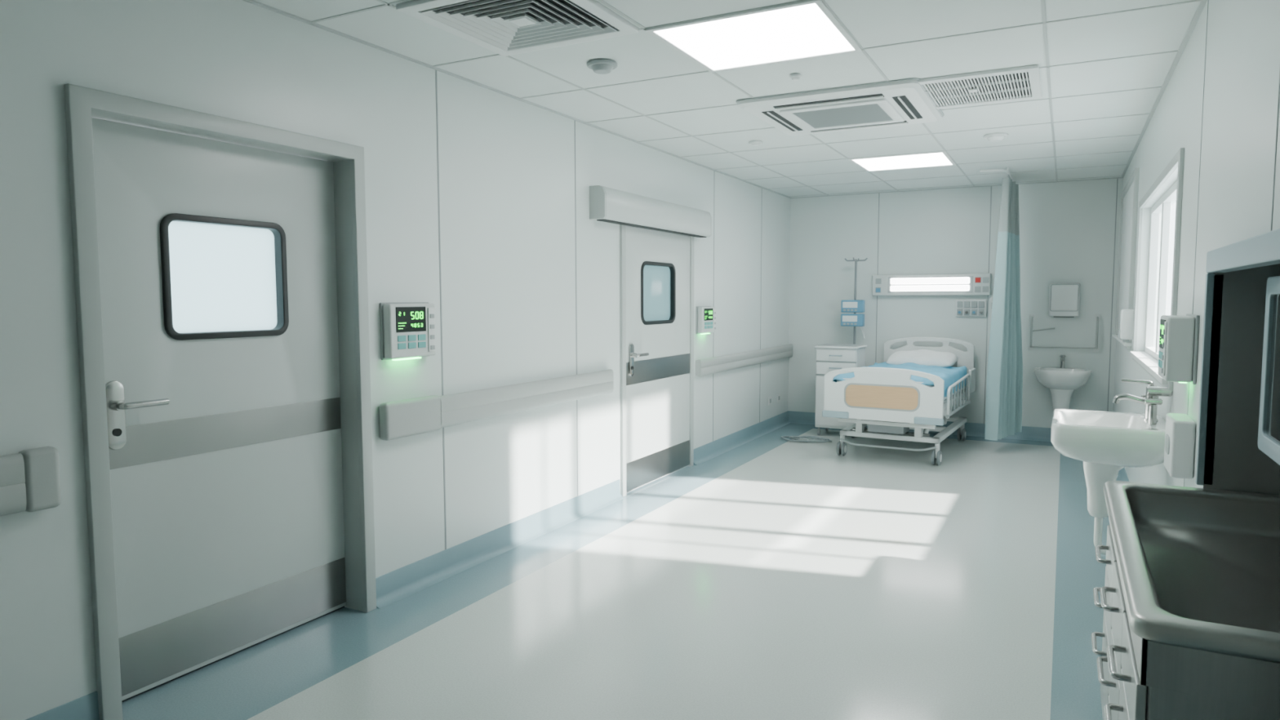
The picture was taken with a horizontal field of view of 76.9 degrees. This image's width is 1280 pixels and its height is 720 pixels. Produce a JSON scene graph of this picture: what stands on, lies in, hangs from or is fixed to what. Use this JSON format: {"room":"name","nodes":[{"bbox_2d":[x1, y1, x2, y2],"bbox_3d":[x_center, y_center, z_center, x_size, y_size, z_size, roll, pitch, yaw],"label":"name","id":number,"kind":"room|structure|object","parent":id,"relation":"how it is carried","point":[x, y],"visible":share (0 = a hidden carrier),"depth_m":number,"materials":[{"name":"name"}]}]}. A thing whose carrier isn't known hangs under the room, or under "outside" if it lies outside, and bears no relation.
{"room":"hospital room","nodes":[
{"label":"hospital room","id":0,"kind":"room"},
{"bbox_2d":[0,0,791,719],"bbox_3d":[-0.974,-0.186,4.429,0.160,2.606,11.329,2,5,28],"label":"wall","id":1,"kind":"structure","parent":0,"point":[507,163],"depth_m":3.94,"materials":[{"name":"paint"}]},
{"bbox_2d":[0,446,61,515],"bbox_3d":[-2.664,0.486,1.033,0.057,0.193,3.470,2,5,28],"label":"rail","id":2,"kind":"object","parent":1,"relation":"attached to","point":[30,481],"visible":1,"depth_m":2.47,"materials":[{"name":"plastic"}]},
{"bbox_2d":[25,691,99,719],"bbox_3d":[-2.669,1.308,1.096,0.045,0.135,3.665,2,5,28],"label":"baseboard","id":3,"kind":"structure","parent":1,"relation":"attached to","point":[86,707],"depth_m":2.66,"materials":[{"name":"blue plastic"}]},
{"bbox_2d":[63,83,376,719],"bbox_3d":[-1.538,0.146,3.178,0.030,2.135,1.220,2,5,28],"label":"trim","id":4,"kind":"structure","parent":1,"relation":"attached to","point":[79,101],"depth_m":2.70,"materials":[{"name":"paint"}]},
{"bbox_2d":[91,117,346,701],"bbox_3d":[-1.659,0.168,3.247,0.062,2.058,1.099,2,5,28],"label":"leaf","id":5,"kind":"object","parent":4,"relation":"in","point":[192,533],"depth_m":3.16,"materials":[{"name":"laminate"}]},
{"bbox_2d":[112,428,121,436],"bbox_3d":[-1.841,0.255,2.837,0.008,0.028,0.028,2,5,28],"label":"cylinder","id":6,"kind":"object","parent":5,"relation":"attached to","point":[117,432],"visible":1,"depth_m":2.83,"materials":[{"name":"black metal"}]},
{"bbox_2d":[110,400,124,410],"bbox_3d":[-1.829,0.161,2.823,0.035,0.034,0.034,2,5,28],"label":"rose","id":7,"kind":"object","parent":5,"relation":"attached to","point":[113,406],"depth_m":2.81,"materials":[{"name":"silver metal"}]},
{"bbox_2d":[117,398,169,409],"bbox_3d":[-1.768,0.157,2.872,0.028,0.023,0.166,2,5,28],"label":"lever","id":8,"kind":"object","parent":5,"relation":"attached to","point":[165,401],"visible":1,"depth_m":2.86,"materials":[{"name":"silver metal"}]},
{"bbox_2d":[168,221,277,333],"bbox_3d":[-1.668,-0.326,3.222,0.006,0.440,0.500,2,5,28],"label":"window pane","id":9,"kind":"structure","parent":5,"relation":"attached to","point":[223,277],"depth_m":3.21,"materials":[{"name":"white glass"}]},
{"bbox_2d":[108,397,341,469],"bbox_3d":[-1.641,0.281,3.246,0.003,0.145,1.091,2,5,28],"label":"band","id":10,"kind":"object","parent":5,"relation":"attached to","point":[149,442],"visible":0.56,"depth_m":3.20,"materials":[{"name":"silver metal"}]},
{"bbox_2d":[91,109,363,611],"bbox_3d":[-1.618,0.160,3.224,0.155,2.100,1.155,2,5,28],"label":"seal","id":11,"kind":"object","parent":5,"relation":"attached to","point":[280,247],"depth_m":3.64,"materials":[{"name":"black rubber"}]},
{"bbox_2d":[118,557,346,696],"bbox_3d":[-1.639,1.069,3.305,0.003,0.215,1.091,2,5,28],"label":"kick plate","id":12,"kind":"object","parent":5,"relation":"attached to","point":[151,655],"visible":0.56,"depth_m":3.24,"materials":[{"name":"metal"}]},
{"bbox_2d":[121,606,344,702],"bbox_3d":[-1.663,1.198,3.327,0.030,0.009,1.091,2,5,28],"label":"seal","id":13,"kind":"object","parent":5,"relation":"attached to","point":[342,606],"visible":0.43,"depth_m":3.26,"materials":[{"name":"black rubber"}]},
{"bbox_2d":[379,302,435,360],"bbox_3d":[-1.137,-0.140,3.874,0.069,0.274,0.363,2,5,28],"label":"wall control panel","id":14,"kind":"object","parent":1,"relation":"attached to","point":[407,329],"visible":1,"depth_m":3.85,"materials":[{"name":"grey plastic"}]},
{"bbox_2d":[378,368,613,440],"bbox_3d":[-0.709,0.220,4.729,0.057,0.178,2.150,2,5,28],"label":"rail","id":15,"kind":"object","parent":1,"relation":"attached to","point":[399,419],"visible":1,"depth_m":4.39,"materials":[{"name":"plastic"}]},
{"bbox_2d":[375,479,623,608],"bbox_3d":[-0.687,1.021,4.841,0.045,0.135,2.380,2,5,28],"label":"baseboard","id":16,"kind":"structure","parent":1,"relation":"attached to","point":[395,585],"depth_m":4.53,"materials":[{"name":"blue plastic"}]},
{"bbox_2d":[435,70,762,549],"bbox_3d":[-0.669,-0.284,4.828,0.002,2.471,8.340,2,5,28],"label":"trim","id":17,"kind":"structure","parent":1,"relation":"attached to","point":[435,70],"depth_m":4.23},
{"bbox_2d":[589,185,711,237],"bbox_3d":[0.139,-1.111,6.177,0.120,0.227,1.825,2,5,28],"label":"housing","id":18,"kind":"object","parent":1,"relation":"attached to","point":[608,205],"visible":1,"depth_m":5.88,"materials":[{"name":"metal"}]},
{"bbox_2d":[619,224,693,497],"bbox_3d":[0.161,-0.034,6.404,0.020,2.000,1.270,2,5,28],"label":"frame","id":19,"kind":"object","parent":1,"relation":"attached to","point":[622,228],"visible":0.78,"depth_m":5.90,"materials":[{"name":"paint"}]},
{"bbox_2d":[625,226,690,493],"bbox_3d":[0.144,-0.028,6.414,0.060,1.963,1.154,2,5,28],"label":"leaf","id":20,"kind":"object","parent":19,"relation":"in","point":[658,411],"depth_m":6.35,"materials":[{"name":"laminate"}]},
{"bbox_2d":[635,352,648,356],"bbox_3d":[0.017,-0.038,6.006,0.028,0.023,0.166,2,5,28],"label":"lever","id":21,"kind":"object","parent":20,"relation":"attached to","point":[645,353],"visible":1,"depth_m":5.97,"materials":[{"name":"silver metal"}]},
{"bbox_2d":[643,265,670,320],"bbox_3d":[0.116,-0.527,6.362,0.006,0.450,0.560,2,5,28],"label":"window pane","id":22,"kind":"structure","parent":20,"relation":"attached to","point":[656,279],"depth_m":6.38,"materials":[{"name":"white glass"}]},
{"bbox_2d":[626,226,688,466],"bbox_3d":[0.091,-0.031,6.441,0.171,1.990,1.210,2,5,28],"label":"seal","id":23,"kind":"object","parent":20,"relation":"attached to","point":[673,272],"depth_m":6.47,"materials":[{"name":"black rubber"}]},
{"bbox_2d":[626,440,689,492],"bbox_3d":[0.163,0.836,6.470,0.003,0.215,1.146,2,5,28],"label":"kick plate","id":24,"kind":"object","parent":20,"relation":"attached to","point":[642,471],"visible":1,"depth_m":6.41,"materials":[{"name":"metal"}]},
{"bbox_2d":[626,353,689,385],"bbox_3d":[0.161,0.066,6.412,0.003,0.170,1.146,2,5,28],"label":"band","id":25,"kind":"object","parent":20,"relation":"attached to","point":[648,370],"visible":1,"depth_m":6.38,"materials":[{"name":"silver metal"}]},
{"bbox_2d":[696,306,715,334],"bbox_3d":[0.550,-0.349,7.066,0.069,0.243,0.419,2,5,28],"label":"thermostat","id":26,"kind":"object","parent":1,"relation":"attached to","point":[705,315],"visible":1,"depth_m":7.04,"materials":[{"name":"grey plastic"}]},
{"bbox_2d":[242,0,1207,198],"bbox_3d":[0.552,-1.427,3.527,3.295,0.008,11.329,2,5,28],"label":"grid","id":27,"kind":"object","parent":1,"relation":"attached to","point":[1202,2],"depth_m":4.44,"materials":[{"name":"white metal"}]},
{"bbox_2d":[693,410,790,465],"bbox_3d":[1.121,0.759,8.258,0.045,0.135,2.749,2,5,28],"label":"baseboard","id":28,"kind":"structure","parent":1,"relation":"attached to","point":[704,453],"depth_m":8.00,"materials":[{"name":"blue plastic"}]},
{"bbox_2d":[695,344,792,376],"bbox_3d":[1.135,-0.020,8.220,0.052,0.151,2.679,2,5,28],"label":"rail","id":29,"kind":"object","parent":1,"relation":"attached to","point":[704,366],"visible":1,"depth_m":7.88,"materials":[{"name":"plastic"}]},
{"bbox_2d":[768,396,771,405],"bbox_3d":[1.431,0.450,8.859,0.013,0.090,0.080,2,5,28],"label":"wall socket","id":30,"kind":"object","parent":1,"relation":"attached to","point":[769,397],"visible":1,"depth_m":8.84,"materials":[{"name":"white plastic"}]},
{"bbox_2d":[777,393,780,402],"bbox_3d":[1.571,0.430,9.124,0.013,0.090,0.080,2,5,28],"label":"wall socket","id":31,"kind":"object","parent":1,"relation":"attached to","point":[779,394],"visible":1,"depth_m":9.11,"materials":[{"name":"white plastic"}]},
{"bbox_2d":[121,422,1109,719],"bbox_3d":[0.822,1.231,3.588,4.295,0.100,11.729,2,5,28],"label":"floor","id":32,"kind":"structure","parent":0,"point":[770,576],"depth_m":3.71,"materials":[{"name":"plastic"}]},
{"bbox_2d":[781,435,831,442],"bbox_3d":[1.707,0.809,8.252,0.524,0.035,0.296,2,5,28],"label":"tubing","id":33,"kind":"object","parent":32,"relation":"on","point":[802,438],"visible":1,"depth_m":8.20,"materials":[{"name":"grey plastic"}]},
{"bbox_2d":[814,343,866,438],"bbox_3d":[2.130,0.319,8.584,0.460,0.960,0.456,2,5,28],"label":"bedside cabinet","id":34,"kind":"object","parent":32,"relation":"on","point":[829,357],"visible":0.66,"depth_m":8.44,"materials":[{"name":"white plastic"}]},
{"bbox_2d":[817,343,863,346],"bbox_3d":[2.138,-0.158,8.563,0.400,0.005,0.360,2,5,28],"label":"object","id":35,"kind":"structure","parent":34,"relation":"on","point":[825,344],"depth_m":8.48,"materials":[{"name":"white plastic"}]},
{"bbox_2d":[840,257,867,428],"bbox_3d":[2.368,-0.172,8.880,0.277,1.894,0.289,2,5,28],"label":"stand","id":36,"kind":"object","parent":32,"relation":"on","point":[855,306],"visible":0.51,"depth_m":8.76,"materials":[{"name":"silver metal"}]},
{"bbox_2d":[822,337,975,465],"bbox_3d":[2.579,0.338,7.793,1.040,1.040,1.935,2,5,31],"label":"hospital bed","id":37,"kind":"object","parent":32,"relation":"on","point":[916,388],"visible":1,"depth_m":7.14,"materials":[{"name":"white plastic"}]},
{"bbox_2d":[885,349,958,367],"bbox_3d":[2.917,-0.016,8.331,0.680,0.177,0.420,2,5,31],"label":"pillow","id":38,"kind":"object","parent":37,"relation":"on","point":[921,357],"depth_m":8.20,"materials":[{"name":"fabric"}]},
{"bbox_2d":[1091,480,1279,719],"bbox_3d":[1.666,0.883,1.974,0.951,0.835,1.363,2,5,28],"label":"base cabinet","id":39,"kind":"object","parent":32,"relation":"on","point":[1190,593],"depth_m":1.96,"materials":[{"name":"silver metal"}]},
{"bbox_2d":[1126,490,1279,632],"bbox_3d":[1.676,0.535,1.942,0.812,0.118,1.248,2,5,28],"label":"basin","id":40,"kind":"object","parent":39,"relation":"in","point":[1213,557],"depth_m":2.31,"materials":[{"name":"metal"}]},
{"bbox_2d":[631,352,636,357],"bbox_3d":[-0.045,-0.035,5.957,0.035,0.034,0.034,2,5,28],"label":"rose","id":41,"kind":"object","parent":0,"point":[633,354],"depth_m":5.95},
{"bbox_2d":[254,0,1199,197],"bbox_3d":[0.552,-1.489,3.522,3.615,0.116,11.629,2,5,28],"label":"ceiling","id":42,"kind":"structure","parent":0,"point":[641,55],"depth_m":4.25,"materials":[{"name":"tile"}]},
{"bbox_2d":[395,0,638,56],"bbox_3d":[-0.484,-1.402,3.318,0.720,0.023,0.700,2,5,28],"label":"ceiling vent","id":43,"kind":"object","parent":42,"relation":"in","point":[504,28],"visible":1,"depth_m":3.33,"materials":[{"name":"white plastic"}]},
{"bbox_2d":[586,58,617,74],"bbox_3d":[-0.186,-1.441,3.968,0.150,0.043,0.150,2,5,28],"label":"smoke detector","id":44,"kind":"object","parent":42,"relation":"attached to","point":[600,66],"visible":1,"depth_m":3.93,"materials":[{"name":"grey plastic"}]},
{"bbox_2d":[645,0,862,72],"bbox_3d":[0.528,-1.432,3.608,0.760,0.010,0.730,2,5,28],"label":"trim","id":45,"kind":"structure","parent":42,"relation":"attached to","point":[820,3],"depth_m":3.45,"materials":[{"name":"white metal"}]},
{"bbox_2d":[654,3,854,69],"bbox_3d":[0.528,-1.434,3.608,0.708,0.004,0.678,2,5,28],"label":"ceiling light","id":46,"kind":"object","parent":42,"relation":"in","point":[804,30],"visible":1,"depth_m":3.58,"materials":[{"name":"white plastic"}]},
{"bbox_2d":[748,140,762,146],"bbox_3d":[0.855,-1.601,5.957,0.100,0.028,0.100,2,5,28],"label":"sprinkler head","id":47,"kind":"object","parent":42,"relation":"attached to","point":[753,143],"visible":1,"depth_m":5.92},
{"bbox_2d":[789,73,801,80],"bbox_3d":[0.807,-1.466,4.178,0.060,0.028,0.060,2,5,28],"label":"sprinkler head","id":48,"kind":"object","parent":42,"relation":"attached to","point":[794,77],"visible":1,"depth_m":4.16},
{"bbox_2d":[735,77,944,135],"bbox_3d":[1.244,-1.510,4.919,1.040,0.053,1.020,2,5,28],"label":"air conditioner","id":49,"kind":"object","parent":42,"relation":"in","point":[899,102],"depth_m":4.72,"materials":[{"name":"white plastic"}]},
{"bbox_2d":[848,151,955,171],"bbox_3d":[2.232,-1.679,6.827,0.760,0.010,0.730,2,5,28],"label":"trim","id":50,"kind":"structure","parent":42,"relation":"attached to","point":[944,153],"depth_m":6.68,"materials":[{"name":"white plastic"}]},
{"bbox_2d":[853,152,952,170],"bbox_3d":[2.232,-1.681,6.827,0.708,0.004,0.678,2,5,28],"label":"ceiling light","id":51,"kind":"object","parent":42,"relation":"in","point":[936,158],"visible":0.93,"depth_m":6.83,"materials":[{"name":"white plastic"}]},
{"bbox_2d":[917,64,1042,109],"bbox_3d":[1.851,-1.493,4.463,0.660,0.021,0.700,2,5,28],"label":"ceiling vent","id":52,"kind":"object","parent":42,"relation":"in","point":[1023,82],"visible":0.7,"depth_m":4.40,"materials":[{"name":"white plastic"}]},
{"bbox_2d":[983,133,1008,142],"bbox_3d":[2.532,-1.579,5.729,0.160,0.043,0.160,2,5,28],"label":"smoke detector","id":53,"kind":"object","parent":42,"relation":"attached to","point":[993,137],"visible":1,"depth_m":5.69,"materials":[{"name":"white plastic"}]},
{"bbox_2d":[979,167,1022,440],"bbox_3d":[3.502,-0.509,7.707,0.225,2.479,1.307,3,5,37],"label":"privacy curtain","id":54,"kind":"object","parent":42,"relation":"hanging from","point":[1004,384],"visible":1,"depth_m":7.54,"materials":[{"name":"fabric"}]},
{"bbox_2d":[787,177,1123,427],"bbox_3d":[3.232,-0.516,8.687,3.615,2.606,0.150,2,5,28],"label":"wall","id":55,"kind":"structure","parent":0,"point":[1067,229],"depth_m":8.49,"materials":[{"name":"paint"}]},
{"bbox_2d":[788,410,1051,441],"bbox_3d":[3.189,0.723,8.694,3.295,0.135,0.045,2,5,28],"label":"baseboard","id":56,"kind":"structure","parent":55,"relation":"attached to","point":[976,429],"depth_m":8.51,"materials":[{"name":"blue plastic"}]},
{"bbox_2d":[871,273,991,295],"bbox_3d":[3.095,-0.802,8.605,1.200,0.230,0.085,2,5,28],"label":"bed head light","id":57,"kind":"object","parent":55,"relation":"attached to","point":[943,284],"depth_m":8.56,"materials":[{"name":"grey plastic"}]},
{"bbox_2d":[875,288,880,292],"bbox_3d":[2.609,-0.765,8.824,0.050,0.045,0.004,2,5,28],"label":"socket","id":58,"kind":"object","parent":57,"relation":"attached to","point":[877,290],"depth_m":8.82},
{"bbox_2d":[887,275,973,293],"bbox_3d":[3.079,-0.802,8.575,0.860,0.175,0.019,2,5,28],"label":"lamp","id":59,"kind":"object","parent":57,"relation":"attached to","point":[895,284],"depth_m":8.57,"materials":[{"name":"white"}]},
{"bbox_2d":[975,277,980,282],"bbox_3d":[3.502,-0.829,8.347,0.050,0.050,0.004,2,5,28],"label":"socket","id":60,"kind":"object","parent":57,"relation":"attached to","point":[977,279],"depth_m":8.35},
{"bbox_2d":[955,299,986,316],"bbox_3d":[3.465,-0.544,8.437,0.300,0.180,0.070,2,5,28],"label":"outlet panel","id":61,"kind":"object","parent":55,"relation":"attached to","point":[964,308],"visible":1,"depth_m":8.43,"materials":[{"name":"white plastic"}]},
{"bbox_2d":[875,178,1118,423],"bbox_3d":[3.619,-0.562,8.393,2.258,2.471,0.002,2,5,28],"label":"trim","id":62,"kind":"structure","parent":55,"relation":"attached to","point":[1117,179],"depth_m":8.33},
{"bbox_2d":[1033,355,1091,410],"bbox_3d":[4.157,0.257,7.939,0.500,0.595,0.400,2,5,28],"label":"basin","id":63,"kind":"object","parent":55,"relation":"attached to","point":[1061,382],"visible":0.89,"depth_m":7.87,"materials":[{"name":"white ceramic"}]},
{"bbox_2d":[1059,355,1066,368],"bbox_3d":[4.229,0.016,8.059,0.052,0.133,0.052,2,5,28],"label":"faucet","id":64,"kind":"object","parent":63,"relation":"on","point":[1062,363],"depth_m":8.04,"materials":[{"name":"silver metal"}]},
{"bbox_2d":[1028,314,1100,351],"bbox_3d":[4.233,-0.271,8.046,0.630,0.370,0.080,2,5,28],"label":"grab rail","id":65,"kind":"object","parent":55,"relation":"attached to","point":[1032,317],"visible":1,"depth_m":8.06,"materials":[{"name":"plastic"}]},
{"bbox_2d":[1048,283,1080,317],"bbox_3d":[4.219,-0.595,8.007,0.270,0.337,0.118,2,5,28],"label":"paper towel dispenser","id":66,"kind":"object","parent":55,"relation":"attached to","point":[1064,298],"visible":1,"depth_m":7.96,"materials":[{"name":"white plastic"}]},
{"bbox_2d":[1113,0,1279,488],"bbox_3d":[2.082,-0.070,2.821,0.160,2.606,11.329,2,5,28],"label":"wall","id":67,"kind":"structure","parent":0,"point":[1242,66],"depth_m":2.98,"materials":[{"name":"paint"}]},
{"bbox_2d":[1050,378,1172,555],"bbox_3d":[2.256,0.518,3.892,0.486,0.867,0.620,2,5,28],"label":"basin","id":68,"kind":"object","parent":67,"relation":"attached to","point":[1106,442],"visible":0.91,"depth_m":3.71,"materials":[{"name":"white ceramic"}]},
{"bbox_2d":[1142,417,1158,422],"bbox_3d":[2.406,0.284,3.795,0.060,0.017,0.060,2,5,28],"label":"base","id":69,"kind":"object","parent":68,"relation":"on","point":[1146,420],"depth_m":3.79,"materials":[{"name":"silver metal"}]},
{"bbox_2d":[1144,385,1157,418],"bbox_3d":[2.405,0.200,3.789,0.048,0.160,0.048,2,5,28],"label":"faucet","id":70,"kind":"object","parent":68,"relation":"on","point":[1146,414],"depth_m":3.78,"materials":[{"name":"silver metal"}]},
{"bbox_2d":[1144,398,1162,425],"bbox_3d":[2.364,0.238,3.712,0.070,0.121,0.032,2,5,28],"label":"tap","id":71,"kind":"object","parent":68,"relation":"on","point":[1153,407],"depth_m":3.70,"materials":[{"name":"silver metal"}]},
{"bbox_2d":[1112,333,1131,346],"bbox_3d":[4.059,-0.173,6.797,0.050,0.025,1.720,2,5,28],"label":"sill","id":72,"kind":"structure","parent":67,"relation":"attached to","point":[1125,344],"depth_m":6.36,"materials":[{"name":"white plastic"}]},
{"bbox_2d":[1115,467,1128,481],"bbox_3d":[3.254,0.976,5.343,0.045,0.135,5.929,2,5,28],"label":"baseboard","id":73,"kind":"structure","parent":67,"relation":"attached to","point":[1122,476],"depth_m":6.32,"materials":[{"name":"blue plastic"}]},
{"bbox_2d":[1117,181,1133,333],"bbox_3d":[4.074,-0.808,6.740,0.010,1.240,1.592,2,5,28],"label":"blind slats","id":74,"kind":"object","parent":67,"relation":"attached to","point":[1128,198],"visible":0.47,"depth_m":6.82,"materials":[{"name":"white plastic"}]},
{"bbox_2d":[1117,309,1134,342],"bbox_3d":[3.547,-0.250,5.872,0.100,0.240,0.110,2,5,28],"label":"soap dispenser","id":75,"kind":"object","parent":67,"relation":"attached to","point":[1126,331],"visible":0.94,"depth_m":5.83,"materials":[{"name":"white plastic"}]},
{"bbox_2d":[1115,167,1139,348],"bbox_3d":[4.067,-0.809,6.744,0.030,1.340,1.700,2,5,28],"label":"trim","id":76,"kind":"structure","parent":67,"relation":"attached to","point":[1134,177],"depth_m":6.01,"materials":[{"name":"paint"}]},
{"bbox_2d":[1128,351,1167,384],"bbox_3d":[2.973,0.027,4.677,0.095,0.030,2.178,2,5,28],"label":"sill","id":77,"kind":"structure","parent":67,"relation":"attached to","point":[1148,362],"depth_m":4.67,"materials":[{"name":"white stone"}]},
{"bbox_2d":[1132,147,1184,392],"bbox_3d":[2.957,-0.477,4.647,0.018,1.100,2.280,2,5,28],"label":"trim","id":78,"kind":"structure","parent":67,"relation":"attached to","point":[1178,160],"depth_m":3.69,"materials":[{"name":"paint"}]},
{"bbox_2d":[1144,180,1177,359],"bbox_3d":[3.032,-0.475,4.607,0.050,1.000,2.180,2,5,28],"label":"window","id":79,"kind":"structure","parent":67,"relation":"in","point":[1170,195],"depth_m":5.03,"materials":[{"name":"white glass"}]},
{"bbox_2d":[1158,313,1199,384],"bbox_3d":[2.119,-0.047,3.184,0.109,0.266,0.292,2,5,28],"label":"thermostat","id":80,"kind":"object","parent":67,"relation":"attached to","point":[1179,334],"visible":1,"depth_m":3.06,"materials":[{"name":"grey plastic"}]},
{"bbox_2d":[1164,413,1195,479],"bbox_3d":[2.097,0.331,3.134,0.078,0.220,0.240,2,5,28],"label":"dispenser","id":81,"kind":"object","parent":67,"relation":"attached to","point":[1180,428],"visible":1,"depth_m":3.04,"materials":[{"name":"white plastic"}]},
{"bbox_2d":[1183,0,1279,486],"bbox_3d":[1.880,-0.121,2.607,0.002,2.471,1.338,2,5,28],"label":"trim","id":82,"kind":"structure","parent":67,"relation":"attached to","point":[1208,0],"depth_m":3.11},
{"bbox_3d":[1.864,0.488,1.659,0.574,1.670,1.900,2,5,28],"label":"wall niche","id":83,"kind":"object","parent":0,"visible":0},
{"bbox_2d":[1195,227,1279,494],"bbox_3d":[1.733,0.518,1.725,0.703,1.600,1.750,2,5,28],"label":"cabinet","id":84,"kind":"object","parent":83,"relation":"attached to","point":[1229,457],"visible":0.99,"depth_m":2.56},
{"bbox_2d":[1257,275,1279,465],"bbox_3d":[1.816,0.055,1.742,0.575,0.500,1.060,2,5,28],"label":"monitor","id":85,"kind":"object","parent":83,"relation":"attached to","point":[1268,433],"visible":1,"depth_m":2.27,"materials":[{"name":"grey plastic"}]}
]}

